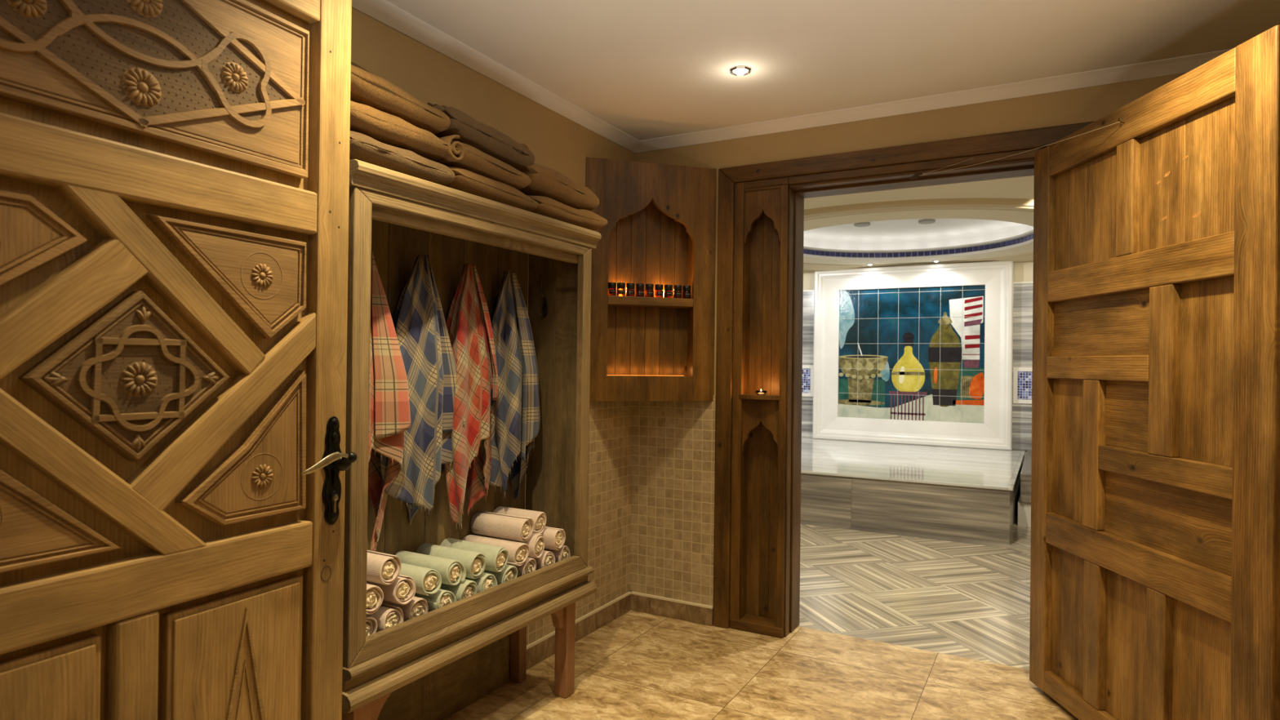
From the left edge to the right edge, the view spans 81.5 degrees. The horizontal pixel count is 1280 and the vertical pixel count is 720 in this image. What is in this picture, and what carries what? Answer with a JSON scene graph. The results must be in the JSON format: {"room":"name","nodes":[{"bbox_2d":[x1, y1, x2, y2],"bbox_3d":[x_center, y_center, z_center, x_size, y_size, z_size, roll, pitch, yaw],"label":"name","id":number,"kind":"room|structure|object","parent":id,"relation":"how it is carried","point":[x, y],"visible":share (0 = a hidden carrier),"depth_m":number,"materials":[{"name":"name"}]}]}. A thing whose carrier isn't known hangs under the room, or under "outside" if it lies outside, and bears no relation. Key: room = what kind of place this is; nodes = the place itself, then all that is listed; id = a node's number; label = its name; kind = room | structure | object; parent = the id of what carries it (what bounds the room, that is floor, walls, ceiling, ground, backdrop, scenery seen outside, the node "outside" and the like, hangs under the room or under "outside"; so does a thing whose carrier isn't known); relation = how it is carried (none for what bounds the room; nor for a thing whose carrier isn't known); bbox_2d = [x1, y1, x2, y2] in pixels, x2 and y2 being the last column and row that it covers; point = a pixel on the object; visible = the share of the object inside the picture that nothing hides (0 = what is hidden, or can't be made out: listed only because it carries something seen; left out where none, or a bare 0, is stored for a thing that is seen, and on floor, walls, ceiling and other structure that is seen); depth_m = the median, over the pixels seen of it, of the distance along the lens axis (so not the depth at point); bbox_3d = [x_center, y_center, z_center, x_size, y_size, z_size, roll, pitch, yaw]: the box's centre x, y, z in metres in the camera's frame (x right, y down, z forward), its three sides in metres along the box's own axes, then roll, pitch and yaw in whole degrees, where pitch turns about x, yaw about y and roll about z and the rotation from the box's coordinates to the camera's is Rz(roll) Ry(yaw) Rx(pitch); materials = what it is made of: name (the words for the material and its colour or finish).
{"room":"changing room","nodes":[
{"label":"changing room","id":0,"kind":"room"},
{"bbox_2d":[351,7,635,312],"bbox_3d":[-1.389,0.056,1.557,0.200,2.360,5.200,1,0,29],"label":"wall","id":1,"kind":"structure","parent":0,"point":[556,142],"depth_m":2.75,"materials":[{"name":"paint"}]},
{"bbox_2d":[351,0,639,153],"bbox_3d":[-0.765,-1.091,2.396,0.058,0.043,3.150,1,0,29],"label":"trim","id":2,"kind":"structure","parent":1,"relation":"attached to","point":[384,11],"depth_m":2.73,"materials":[{"name":"white paint"}]},
{"bbox_2d":[508,593,631,679],"bbox_3d":[-1.258,1.197,1.585,0.020,0.082,5.000,1,0,29],"label":"baseboard","id":3,"kind":"structure","parent":1,"relation":"attached to","point":[540,651],"depth_m":3.38,"materials":[{"name":"stone"}]},
{"bbox_2d":[509,401,632,654],"bbox_3d":[-1.257,0.647,1.591,0.008,1.018,5.000,1,0,29],"label":"wall tiles","id":4,"kind":"object","parent":1,"relation":"attached to","point":[611,423],"depth_m":3.57,"materials":[{"name":"tile"}]},
{"bbox_2d":[509,591,713,658],"bbox_3d":[-1.062,1.153,1.472,0.455,0.010,4.992,1,0,29],"label":"trim","id":5,"kind":"structure","parent":1,"relation":"attached to","point":[611,602],"depth_m":3.57,"materials":[{"name":"beige paint"}]},
{"bbox_2d":[443,511,1078,719],"bbox_3d":[0.500,1.319,3.639,4.900,0.100,10.700,1,0,29],"label":"floor","id":6,"kind":"structure","parent":0,"point":[637,665],"depth_m":3.19,"materials":[{"name":"tile"}]},
{"bbox_2d":[0,0,357,719],"bbox_3d":[-0.869,0.183,1.292,0.093,2.095,0.905,1,0,26],"label":"door","id":7,"kind":"structure","parent":6,"relation":"on","point":[175,174],"depth_m":1.35,"materials":[{"name":"brown wood"}]},
{"bbox_2d":[377,634,509,719],"bbox_3d":[-0.739,1.072,2.482,0.013,0.350,0.930,1,0,29],"label":"wooden board","id":8,"kind":"object","parent":6,"relation":"on","point":[446,691],"visible":0.37,"depth_m":2.61,"materials":[{"name":"brown wood"}]},
{"bbox_2d":[342,159,601,719],"bbox_3d":[-0.583,0.374,2.438,0.334,1.752,1.149,1,0,29],"label":"tall cabinet","id":9,"kind":"object","parent":6,"relation":"on","point":[399,216],"visible":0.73,"depth_m":2.44,"materials":[{"name":"brown wood"}]},
{"bbox_2d":[365,615,377,636],"bbox_3d":[-0.835,0.726,2.037,0.244,0.080,0.079,1,0,29],"label":"rolled towel","id":10,"kind":"object","parent":9,"relation":"on","point":[371,623],"visible":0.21,"depth_m":2.00,"materials":[{"name":"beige fabric"}]},
{"bbox_2d":[366,583,383,614],"bbox_3d":[-0.824,0.642,2.044,0.256,0.078,0.081,1,0,29],"label":"rolled towel","id":11,"kind":"object","parent":10,"relation":"on","point":[375,595],"visible":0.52,"depth_m":2.00,"materials":[{"name":"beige fabric"}]},
{"bbox_2d":[366,603,403,632],"bbox_3d":[-0.787,0.729,2.118,0.250,0.082,0.078,1,0,29],"label":"rolled towel","id":12,"kind":"object","parent":9,"relation":"on","point":[386,616],"visible":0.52,"depth_m":2.06,"materials":[{"name":"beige fabric"}]},
{"bbox_2d":[366,574,415,604],"bbox_3d":[-0.767,0.649,2.150,0.253,0.077,0.083,1,0,29],"label":"rolled towel","id":13,"kind":"object","parent":12,"relation":"on","point":[402,591],"visible":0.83,"depth_m":2.09,"materials":[{"name":"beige fabric"}]},
{"bbox_2d":[366,550,401,585],"bbox_3d":[-0.792,0.579,2.101,0.254,0.077,0.082,1,0,29],"label":"rolled towel","id":14,"kind":"object","parent":13,"relation":"on","point":[382,568],"visible":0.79,"depth_m":2.04,"materials":[{"name":"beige fabric"}]},
{"bbox_2d":[349,130,454,186],"bbox_3d":[-0.756,-0.553,2.087,0.282,0.091,0.408,1,0,29],"label":"folded blanket","id":15,"kind":"object","parent":9,"relation":"on","point":[363,148],"visible":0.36,"depth_m":2.00,"materials":[{"name":"brown fabric"}]},
{"bbox_2d":[350,100,453,160],"bbox_3d":[-0.761,-0.632,2.087,0.286,0.087,0.428,1,0,29],"label":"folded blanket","id":16,"kind":"object","parent":15,"relation":"on","point":[386,128],"visible":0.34,"depth_m":2.01,"materials":[{"name":"brown fabric"}]},
{"bbox_2d":[350,64,450,134],"bbox_3d":[-0.765,-0.720,2.079,0.270,0.107,0.407,1,0,29],"label":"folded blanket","id":17,"kind":"object","parent":16,"relation":"on","point":[366,88],"visible":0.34,"depth_m":2.01,"materials":[{"name":"brown fabric"}]},
{"bbox_2d":[351,62,373,74],"bbox_3d":[-0.835,-0.790,2.095,0.152,0.083,0.302,1,0,29],"label":"folded blanket","id":18,"kind":"object","parent":17,"relation":"on","point":[352,63],"visible":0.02,"depth_m":2.06,"materials":[{"name":"brown fabric"}]},
{"bbox_2d":[382,595,428,622],"bbox_3d":[-0.741,0.731,2.207,0.243,0.083,0.075,1,0,29],"label":"rolled towel","id":19,"kind":"object","parent":9,"relation":"on","point":[417,606],"visible":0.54,"depth_m":2.14,"materials":[{"name":"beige fabric"}]},
{"bbox_2d":[399,562,441,595],"bbox_3d":[-0.717,0.653,2.243,0.250,0.075,0.083,1,0,29],"label":"rolled towel","id":20,"kind":"object","parent":19,"relation":"on","point":[427,580],"visible":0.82,"depth_m":2.19,"materials":[{"name":"green fabric"}]},
{"bbox_2d":[414,588,456,612],"bbox_3d":[-0.688,0.732,2.290,0.256,0.078,0.083,1,0,29],"label":"rolled towel","id":21,"kind":"object","parent":9,"relation":"on","point":[442,597],"visible":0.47,"depth_m":2.22,"materials":[{"name":"green fabric"}]},
{"bbox_2d":[440,578,477,600],"bbox_3d":[-0.640,0.730,2.378,0.255,0.079,0.079,1,0,29],"label":"rolled towel","id":22,"kind":"object","parent":9,"relation":"on","point":[468,588],"visible":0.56,"depth_m":2.31,"materials":[{"name":"green fabric"}]},
{"bbox_2d":[395,550,466,585],"bbox_3d":[-0.666,0.655,2.341,0.243,0.077,0.082,1,0,29],"label":"rolled towel","id":23,"kind":"object","parent":22,"relation":"on","point":[451,571],"visible":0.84,"depth_m":2.30,"materials":[{"name":"green fabric"}]},
{"bbox_2d":[465,572,497,593],"bbox_3d":[-0.594,0.735,2.462,0.254,0.081,0.076,1,0,29],"label":"rolled towel","id":24,"kind":"object","parent":9,"relation":"on","point":[486,580],"visible":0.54,"depth_m":2.40,"materials":[{"name":"green fabric"}]},
{"bbox_2d":[415,542,485,578],"bbox_3d":[-0.620,0.656,2.422,0.246,0.083,0.074,1,0,29],"label":"rolled towel","id":25,"kind":"object","parent":24,"relation":"on","point":[474,562],"visible":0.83,"depth_m":2.38,"materials":[{"name":"green fabric"}]},
{"bbox_2d":[444,165,538,211],"bbox_3d":[-0.562,-0.550,2.447,0.283,0.095,0.423,1,0,29],"label":"folded blanket","id":26,"kind":"object","parent":9,"relation":"on","point":[465,180],"visible":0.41,"depth_m":2.34,"materials":[{"name":"brown fabric"}]},
{"bbox_2d":[434,134,531,189],"bbox_3d":[-0.576,-0.624,2.409,0.270,0.090,0.410,1,0,29],"label":"folded blanket","id":27,"kind":"object","parent":26,"relation":"on","point":[464,156],"visible":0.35,"depth_m":2.31,"materials":[{"name":"brown fabric"}]},
{"bbox_2d":[426,102,534,170],"bbox_3d":[-0.573,-0.719,2.438,0.271,0.131,0.439,1,0,29],"label":"folded blanket","id":28,"kind":"object","parent":27,"relation":"on","point":[485,138],"visible":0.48,"depth_m":2.34,"materials":[{"name":"brown fabric"}]},
{"bbox_2d":[483,564,517,585],"bbox_3d":[-0.541,0.735,2.558,0.253,0.081,0.078,1,0,29],"label":"rolled towel","id":29,"kind":"object","parent":9,"relation":"on","point":[509,572],"visible":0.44,"depth_m":2.49,"materials":[{"name":"green fabric"}]},
{"bbox_2d":[440,537,508,572],"bbox_3d":[-0.564,0.660,2.513,0.255,0.080,0.080,1,0,29],"label":"rolled towel","id":30,"kind":"object","parent":29,"relation":"on","point":[496,557],"visible":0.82,"depth_m":2.47,"materials":[{"name":"green fabric"}]},
{"bbox_2d":[506,557,536,577],"bbox_3d":[-0.488,0.732,2.660,0.246,0.074,0.084,1,0,29],"label":"rolled towel","id":31,"kind":"object","parent":9,"relation":"on","point":[530,565],"visible":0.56,"depth_m":2.60,"materials":[{"name":"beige fabric"}]},
{"bbox_2d":[462,534,529,566],"bbox_3d":[-0.510,0.669,2.612,0.253,0.076,0.081,1,0,29],"label":"rolled towel","id":32,"kind":"object","parent":31,"relation":"on","point":[518,553],"visible":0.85,"depth_m":2.56,"materials":[{"name":"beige fabric"}]},
{"bbox_2d":[470,511,534,541],"bbox_3d":[-0.494,0.596,2.663,0.234,0.080,0.080,1,0,29],"label":"rolled towel","id":33,"kind":"object","parent":32,"relation":"on","point":[518,528],"visible":1,"depth_m":2.63,"materials":[{"name":"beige fabric"}]},
{"bbox_2d":[481,533,544,558],"bbox_3d":[-0.461,0.664,2.708,0.245,0.084,0.076,1,0,29],"label":"rolled towel","id":34,"kind":"object","parent":31,"relation":"on","point":[535,542],"visible":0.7,"depth_m":2.65,"materials":[{"name":"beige fabric"}]},
{"bbox_2d":[493,506,546,533],"bbox_3d":[-0.449,0.597,2.766,0.210,0.080,0.079,1,0,29],"label":"rolled towel","id":35,"kind":"object","parent":34,"relation":"on","point":[540,519],"visible":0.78,"depth_m":2.73,"materials":[{"name":"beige fabric"}]},
{"bbox_2d":[528,550,555,570],"bbox_3d":[-0.433,0.737,2.760,0.244,0.078,0.081,1,0,29],"label":"rolled towel","id":36,"kind":"object","parent":9,"relation":"on","point":[548,557],"visible":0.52,"depth_m":2.70,"materials":[{"name":"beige fabric"}]},
{"bbox_2d":[536,273,548,318],"bbox_3d":[-0.385,-0.250,2.909,0.028,0.175,0.054,1,0,29],"label":"coat hook","id":37,"kind":"object","parent":9,"relation":"attached to","point":[544,308],"visible":1,"depth_m":2.92,"materials":[{"name":"brown metal"}]},
{"bbox_2d":[543,545,570,562],"bbox_3d":[-0.384,0.738,2.848,0.246,0.082,0.078,1,0,29],"label":"rolled towel","id":38,"kind":"object","parent":9,"relation":"on","point":[564,553],"visible":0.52,"depth_m":2.78,"materials":[{"name":"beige fabric"}]},
{"bbox_2d":[540,526,565,550],"bbox_3d":[-0.403,0.666,2.806,0.253,0.079,0.079,1,0,29],"label":"rolled towel","id":39,"kind":"object","parent":38,"relation":"on","point":[554,538],"visible":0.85,"depth_m":2.74,"materials":[{"name":"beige fabric"}]},
{"bbox_2d":[526,195,607,231],"bbox_3d":[-0.350,-0.543,2.812,0.274,0.089,0.486,1,0,29],"label":"folded blanket","id":40,"kind":"object","parent":9,"relation":"on","point":[548,206],"visible":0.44,"depth_m":2.71,"materials":[{"name":"brown fabric"}]},
{"bbox_2d":[517,163,599,210],"bbox_3d":[-0.368,-0.639,2.787,0.268,0.125,0.451,1,0,29],"label":"folded blanket","id":41,"kind":"object","parent":40,"relation":"on","point":[548,182],"visible":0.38,"depth_m":2.67,"materials":[{"name":"brown fabric"}]},
{"bbox_3d":[-0.629,-0.247,2.596,0.054,0.175,0.028,1,0,29],"label":"coat hook","id":42,"kind":"object","parent":9,"relation":"attached to","visible":0},
{"bbox_2d":[441,262,497,530],"bbox_3d":[-0.571,0.120,2.579,0.181,0.912,0.310,1,0,29],"label":"plaid towel","id":43,"kind":"object","parent":42,"relation":"hanging from","point":[468,325],"visible":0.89,"depth_m":2.54,"materials":[{"name":"red fabric"}]},
{"bbox_3d":[-0.523,-0.245,2.786,0.054,0.175,0.028,1,0,29],"label":"coat hook","id":44,"kind":"object","parent":9,"relation":"attached to","visible":0},
{"bbox_2d":[480,270,540,503],"bbox_3d":[-0.474,0.114,2.771,0.163,0.896,0.300,1,0,29],"label":"plaid towel","id":45,"kind":"object","parent":44,"relation":"hanging from","point":[515,415],"visible":0.94,"depth_m":2.72,"materials":[{"name":"blue fabric"}]},
{"bbox_3d":[-0.831,-0.251,2.232,0.054,0.175,0.028,1,0,29],"label":"coat hook","id":46,"kind":"object","parent":9,"relation":"attached to","visible":0},
{"bbox_2d":[368,248,410,551],"bbox_3d":[-0.835,0.134,2.179,0.312,0.927,0.165,1,0,-44],"label":"plaid towel","id":47,"kind":"object","parent":46,"relation":"hanging from","point":[389,415],"visible":0.46,"depth_m":2.19,"materials":[{"name":"fabric"}]},
{"bbox_2d":[800,437,1025,544],"bbox_3d":[1.817,1.101,7.195,3.325,0.405,2.716,1,0,29],"label":"bench","id":48,"kind":"object","parent":6,"relation":"on","point":[962,493],"visible":0.51,"depth_m":5.75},
{"bbox_2d":[800,520,1030,551],"bbox_3d":[1.642,1.292,5.693,4.500,0.003,0.100,1,0,29],"label":"trim","id":49,"kind":"structure","parent":6,"relation":"on","point":[988,544],"depth_m":5.46,"materials":[{"name":"stone"}]},
{"bbox_2d":[1017,449,1031,527],"bbox_3d":[3.875,1.114,6.476,0.960,0.420,1.974,1,0,29],"label":"marble step","id":50,"kind":"structure","parent":6,"relation":"on","point":[1024,500],"depth_m":5.83,"materials":[{"name":"white stone"}]},
{"bbox_2d":[386,0,1279,140],"bbox_3d":[-0.085,-1.162,0.847,3.150,0.100,5.200,1,0,29],"label":"ceiling","id":51,"kind":"structure","parent":0,"point":[647,69],"depth_m":2.56,"materials":[{"name":"white paint"}]},
{"bbox_2d":[729,65,751,75],"bbox_3d":[0.380,-1.089,2.807,0.080,0.016,0.080,1,0,-38],"label":"recessed light","id":52,"kind":"object","parent":51,"relation":"in","point":[743,70],"visible":1,"depth_m":2.79,"materials":[{"name":"silver metal"}]},
{"bbox_2d":[635,72,1186,587],"bbox_3d":[1.212,0.095,3.200,3.150,2.360,0.200,1,0,29],"label":"wall","id":53,"kind":"structure","parent":0,"point":[1091,104],"depth_m":3.14,"materials":[{"name":"paint"}]},
{"bbox_2d":[586,156,716,401],"bbox_3d":[0.041,-0.364,3.524,0.636,1.115,0.125,1,0,-15],"label":"upper cabinet","id":54,"kind":"object","parent":53,"relation":"attached to","point":[660,228],"visible":0.98,"depth_m":3.53,"materials":[{"name":"brown wood"}]},
{"bbox_2d":[608,282,616,295],"bbox_3d":[-0.131,-0.328,3.443,0.041,0.062,0.041,1,0,29],"label":"oil bottle","id":55,"kind":"object","parent":54,"relation":"on","point":[611,286],"visible":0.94,"depth_m":3.43,"materials":[{"name":"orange glass"}]},
{"bbox_2d":[616,282,625,296],"bbox_3d":[-0.088,-0.327,3.455,0.041,0.062,0.041,1,0,29],"label":"oil bottle","id":56,"kind":"object","parent":54,"relation":"on","point":[620,291],"visible":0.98,"depth_m":3.44,"materials":[{"name":"black glass"}]},
{"bbox_2d":[626,283,635,296],"bbox_3d":[-0.045,-0.327,3.467,0.041,0.062,0.041,1,0,29],"label":"oil bottle","id":57,"kind":"object","parent":54,"relation":"on","point":[630,291],"visible":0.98,"depth_m":3.45,"materials":[{"name":"black glass"}]},
{"bbox_2d":[635,283,644,297],"bbox_3d":[-0.001,-0.326,3.480,0.041,0.062,0.041,1,0,29],"label":"oil bottle","id":58,"kind":"object","parent":54,"relation":"on","point":[639,286],"visible":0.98,"depth_m":3.46,"materials":[{"name":"black glass"}]},
{"bbox_2d":[644,284,653,297],"bbox_3d":[0.045,-0.326,3.493,0.041,0.062,0.041,1,0,29],"label":"oil bottle","id":59,"kind":"object","parent":54,"relation":"on","point":[649,292],"visible":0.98,"depth_m":3.48,"materials":[{"name":"black glass"}]},
{"bbox_2d":[608,295,693,308],"bbox_3d":[0.040,-0.275,3.519,0.418,0.039,0.099,1,0,-16],"label":"shelf","id":60,"kind":"object","parent":54,"relation":"attached to","point":[614,301],"depth_m":3.49,"materials":[{"name":"brown wood"}]},
{"bbox_2d":[654,284,663,297],"bbox_3d":[0.090,-0.325,3.506,0.041,0.062,0.041,1,0,29],"label":"oil bottle","id":61,"kind":"object","parent":54,"relation":"on","point":[659,292],"visible":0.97,"depth_m":3.49,"materials":[{"name":"black glass"}]},
{"bbox_2d":[663,284,672,297],"bbox_3d":[0.134,-0.324,3.518,0.041,0.062,0.041,1,0,29],"label":"oil bottle","id":62,"kind":"object","parent":54,"relation":"on","point":[668,293],"visible":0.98,"depth_m":3.50,"materials":[{"name":"black glass"}]},
{"bbox_2d":[673,284,681,297],"bbox_3d":[0.179,-0.324,3.531,0.041,0.062,0.041,1,0,29],"label":"oil bottle","id":63,"kind":"object","parent":54,"relation":"on","point":[677,288],"visible":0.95,"depth_m":3.51,"materials":[{"name":"black glass"}]},
{"bbox_2d":[682,285,690,298],"bbox_3d":[0.223,-0.323,3.544,0.041,0.062,0.041,1,0,29],"label":"oil bottle","id":64,"kind":"object","parent":54,"relation":"on","point":[686,289],"visible":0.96,"depth_m":3.53,"materials":[{"name":"black glass"}]},
{"bbox_2d":[631,594,713,626],"bbox_3d":[0.154,1.224,3.649,0.443,0.082,0.020,1,0,29],"label":"baseboard","id":65,"kind":"structure","parent":53,"relation":"attached to","point":[686,612],"depth_m":3.63,"materials":[{"name":"tile"}]},
{"bbox_2d":[630,395,715,606],"bbox_3d":[0.154,0.674,3.662,0.463,1.018,0.008,1,0,29],"label":"wall tiles","id":66,"kind":"object","parent":53,"relation":"attached to","point":[673,504],"depth_m":3.65,"materials":[{"name":"tile"}]},
{"bbox_2d":[713,120,1095,638],"bbox_3d":[1.288,0.185,3.148,2.003,2.182,0.245,1,0,29],"label":"door frame","id":67,"kind":"structure","parent":53,"relation":"attached to","point":[760,469],"depth_m":3.50,"materials":[{"name":"brown wood"}]},
{"bbox_2d":[738,393,780,399],"bbox_3d":[0.571,0.173,3.480,0.205,0.020,0.128,1,0,29],"label":"niche shelf","id":68,"kind":"object","parent":67,"relation":"attached to","point":[741,396],"depth_m":3.43,"materials":[{"name":"brown wood"}]},
{"bbox_2d":[755,389,766,395],"bbox_3d":[0.561,0.148,3.442,0.054,0.028,0.054,1,0,29],"label":"tealight holder","id":69,"kind":"object","parent":68,"relation":"on","point":[761,392],"visible":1,"depth_m":3.42,"materials":[{"name":"gold glass"}]},
{"bbox_2d":[635,48,1232,153],"bbox_3d":[1.163,-1.064,3.094,2.750,0.043,0.058,1,0,29],"label":"trim","id":70,"kind":"structure","parent":53,"relation":"attached to","point":[1181,64],"depth_m":3.04,"materials":[{"name":"white paint"}]},
{"bbox_2d":[1029,24,1279,719],"bbox_3d":[1.553,0.218,2.360,0.065,2.070,1.110,1,0,0],"label":"door","id":71,"kind":"structure","parent":53,"relation":"in","point":[1155,547],"depth_m":2.19,"materials":[{"name":"brown wood"}]},
{"bbox_2d":[910,121,1119,179],"bbox_3d":[1.398,-0.784,2.783,0.143,0.073,0.847,1,0,-28],"label":"cord","id":72,"kind":"object","parent":71,"relation":"attached to","point":[917,175],"visible":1,"depth_m":2.87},
{"bbox_2d":[803,218,1030,243],"bbox_3d":[2.372,-1.333,6.737,2.701,0.100,2.701,1,0,29],"label":"ceiling","id":73,"kind":"structure","parent":0,"point":[895,230],"depth_m":7.64,"materials":[{"name":"white paint"}]},
{"bbox_2d":[853,222,870,226],"bbox_3d":[2.223,-1.364,7.428,0.156,0.040,0.156,1,0,29],"label":"ceiling vent","id":74,"kind":"object","parent":73,"relation":"in","point":[862,224],"visible":0.73,"depth_m":7.39,"materials":[{"name":"grey metal"}]},
{"bbox_2d":[803,226,1033,260],"bbox_3d":[2.370,-1.173,6.736,2.700,0.220,2.700,1,0,29],"label":"trim","id":75,"kind":"structure","parent":73,"relation":"attached to","point":[992,238],"depth_m":7.79,"materials":[{"name":"white paint"}]},
{"bbox_2d":[803,234,1033,257],"bbox_3d":[2.369,-1.119,6.736,2.320,0.045,2.319,1,0,29],"label":"trim","id":76,"kind":"structure","parent":75,"relation":"attached to","point":[1020,240],"depth_m":7.70,"materials":[{"name":"tile"}]},
{"bbox_2d":[918,218,935,224],"bbox_3d":[2.801,-1.360,7.250,0.156,0.040,0.156,1,0,29],"label":"ceiling vent","id":77,"kind":"object","parent":73,"relation":"in","point":[924,221],"visible":0.72,"depth_m":7.21,"materials":[{"name":"grey metal"}]},
{"bbox_2d":[803,241,1033,464],"bbox_3d":[3.054,-0.227,8.210,4.900,3.100,0.200,1,0,29],"label":"wall","id":78,"kind":"structure","parent":0,"point":[1023,271],"depth_m":7.64,"materials":[{"name":"beige paint"}]},
{"bbox_2d":[801,364,813,396],"bbox_3d":[1.786,0.241,8.763,0.554,0.370,0.022,1,0,29],"label":"mosaic panel","id":79,"kind":"object","parent":78,"relation":"attached to","point":[807,370],"visible":0.32,"depth_m":8.67,"materials":[{"name":"blue tile"}]},
{"bbox_2d":[812,261,1013,450],"bbox_3d":[2.917,-0.056,8.097,2.052,1.937,0.095,1,0,29],"label":"picture","id":80,"kind":"object","parent":78,"relation":"attached to","point":[909,354],"visible":1,"depth_m":8.07,"materials":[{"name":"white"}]},
{"bbox_2d":[801,283,1032,451],"bbox_3d":[2.998,0.064,8.114,4.500,1.715,0.015,1,0,29],"label":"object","id":81,"kind":"structure","parent":78,"relation":"attached to","point":[1022,292],"depth_m":7.62,"materials":[{"name":"stone"}]},
{"bbox_2d":[803,198,1033,271],"bbox_3d":[2.368,-1.043,6.736,3.640,0.040,3.640,1,0,29],"label":"trim","id":82,"kind":"structure","parent":78,"relation":"attached to","point":[1000,204],"depth_m":5.16,"materials":[{"name":"beige paint"}]},
{"bbox_2d":[803,281,1033,291],"bbox_3d":[3.007,-0.801,8.116,4.500,0.015,0.020,1,0,29],"label":"trim","id":83,"kind":"structure","parent":78,"relation":"attached to","point":[1018,282],"depth_m":7.61,"materials":[{"name":"white stone"}]},
{"bbox_2d":[1013,367,1032,404],"bbox_3d":[4.078,0.262,7.489,0.562,0.370,0.022,1,0,29],"label":"mosaic panel","id":84,"kind":"object","parent":78,"relation":"attached to","point":[1022,376],"visible":0.41,"depth_m":7.58,"materials":[{"name":"blue tile"}]},
{"bbox_2d":[803,175,1034,270],"bbox_3d":[1.808,-1.074,5.954,4.900,0.001,5.170,1,0,29],"label":"ceiling","id":85,"kind":"structure","parent":0,"point":[1023,187],"depth_m":5.32,"materials":[{"name":"beige paint"}]},
{"bbox_3d":[-0.735,-0.249,2.404,0.054,0.175,0.028,1,0,29],"label":"coat hook","id":86,"kind":"object","parent":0,"visible":0},
{"bbox_2d":[379,254,465,524],"bbox_3d":[-0.704,0.100,2.372,0.148,0.879,0.334,1,0,29],"label":"plaid towel","id":87,"kind":"object","parent":86,"relation":"hanging from","point":[419,322],"visible":0.83,"depth_m":2.35,"materials":[{"name":"blue fabric"}]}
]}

